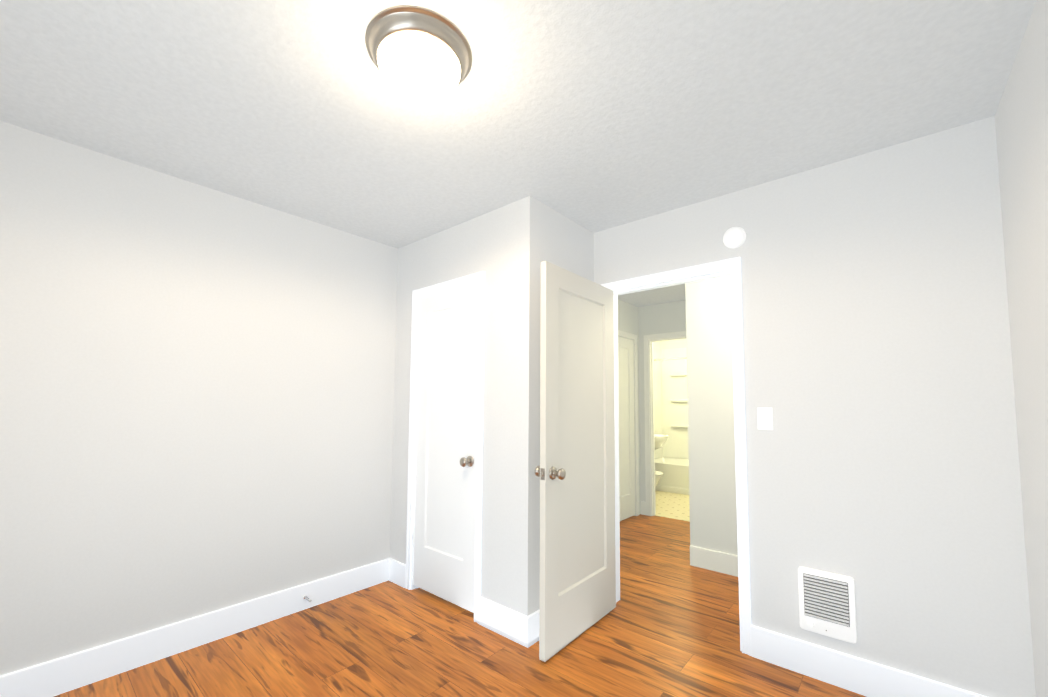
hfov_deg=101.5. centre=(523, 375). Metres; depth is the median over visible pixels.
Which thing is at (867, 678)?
baseboard
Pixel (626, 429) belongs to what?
door
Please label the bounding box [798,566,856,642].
air vent
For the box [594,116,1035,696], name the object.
wall
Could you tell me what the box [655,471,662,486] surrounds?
toilet
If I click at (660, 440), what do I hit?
pedestal sink
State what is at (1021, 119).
wall
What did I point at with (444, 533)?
closet door
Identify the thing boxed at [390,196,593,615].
wall
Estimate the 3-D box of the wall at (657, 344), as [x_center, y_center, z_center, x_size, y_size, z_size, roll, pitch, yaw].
[1.613,0.493,6.443,0.120,2.440,2.220,-3,-5,40]
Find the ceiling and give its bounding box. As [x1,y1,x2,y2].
[0,0,1035,306]
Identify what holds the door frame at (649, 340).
attached to the wall at (669, 317)
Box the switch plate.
[757,407,772,429]
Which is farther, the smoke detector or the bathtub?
the bathtub
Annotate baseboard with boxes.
[0,558,395,696]
[479,597,520,643]
[520,610,538,647]
[690,545,737,576]
[751,625,986,696]
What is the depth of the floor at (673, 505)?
5.41 m
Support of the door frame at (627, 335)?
attached to the wall at (627, 317)
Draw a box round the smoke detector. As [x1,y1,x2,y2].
[723,227,745,247]
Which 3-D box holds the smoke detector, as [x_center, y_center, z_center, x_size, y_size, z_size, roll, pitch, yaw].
[1.142,-0.752,2.331,0.114,0.114,0.036,-3,-5,40]
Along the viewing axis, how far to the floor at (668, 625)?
2.17 m
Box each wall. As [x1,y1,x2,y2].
[0,121,397,675]
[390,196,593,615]
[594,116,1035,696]
[618,299,640,515]
[638,300,685,508]
[653,341,661,458]
[653,348,688,458]
[685,276,737,554]
[995,0,1047,696]
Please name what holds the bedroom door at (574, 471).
in the wall at (882, 456)
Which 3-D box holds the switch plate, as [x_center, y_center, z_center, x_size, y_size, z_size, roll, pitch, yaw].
[1.235,0.222,2.196,0.070,0.114,0.014,-3,-5,40]
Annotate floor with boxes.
[54,514,865,696]
[655,490,689,521]
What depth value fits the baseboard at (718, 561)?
3.29 m
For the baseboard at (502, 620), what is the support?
attached to the wall at (508, 249)
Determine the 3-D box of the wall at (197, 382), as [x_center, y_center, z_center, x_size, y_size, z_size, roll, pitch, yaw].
[-1.942,0.177,2.122,0.120,2.440,2.874,-3,-5,40]
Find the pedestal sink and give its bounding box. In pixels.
[655,434,667,494]
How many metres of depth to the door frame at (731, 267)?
2.31 m
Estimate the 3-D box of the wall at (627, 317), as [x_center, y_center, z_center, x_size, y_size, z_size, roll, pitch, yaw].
[0.382,0.352,4.495,0.750,2.440,2.150,-3,-5,40]
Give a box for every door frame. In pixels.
[405,271,484,623]
[601,257,750,655]
[618,330,638,515]
[644,331,685,515]
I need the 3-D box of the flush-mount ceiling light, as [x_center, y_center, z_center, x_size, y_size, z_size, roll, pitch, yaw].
[-0.348,-1.015,1.433,0.346,0.134,0.346,-3,-5,40]
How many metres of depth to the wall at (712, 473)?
3.38 m
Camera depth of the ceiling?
1.64 m
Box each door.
[413,284,477,612]
[534,261,615,661]
[618,336,634,520]
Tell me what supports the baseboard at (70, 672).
attached to the wall at (197, 382)
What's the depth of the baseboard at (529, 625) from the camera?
2.26 m
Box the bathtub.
[655,457,688,494]
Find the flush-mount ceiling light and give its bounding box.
[365,5,471,103]
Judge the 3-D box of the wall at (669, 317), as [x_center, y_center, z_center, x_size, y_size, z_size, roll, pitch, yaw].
[1.487,0.396,5.031,1.763,2.440,0.100,-3,-5,40]
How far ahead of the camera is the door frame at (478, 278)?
2.82 m

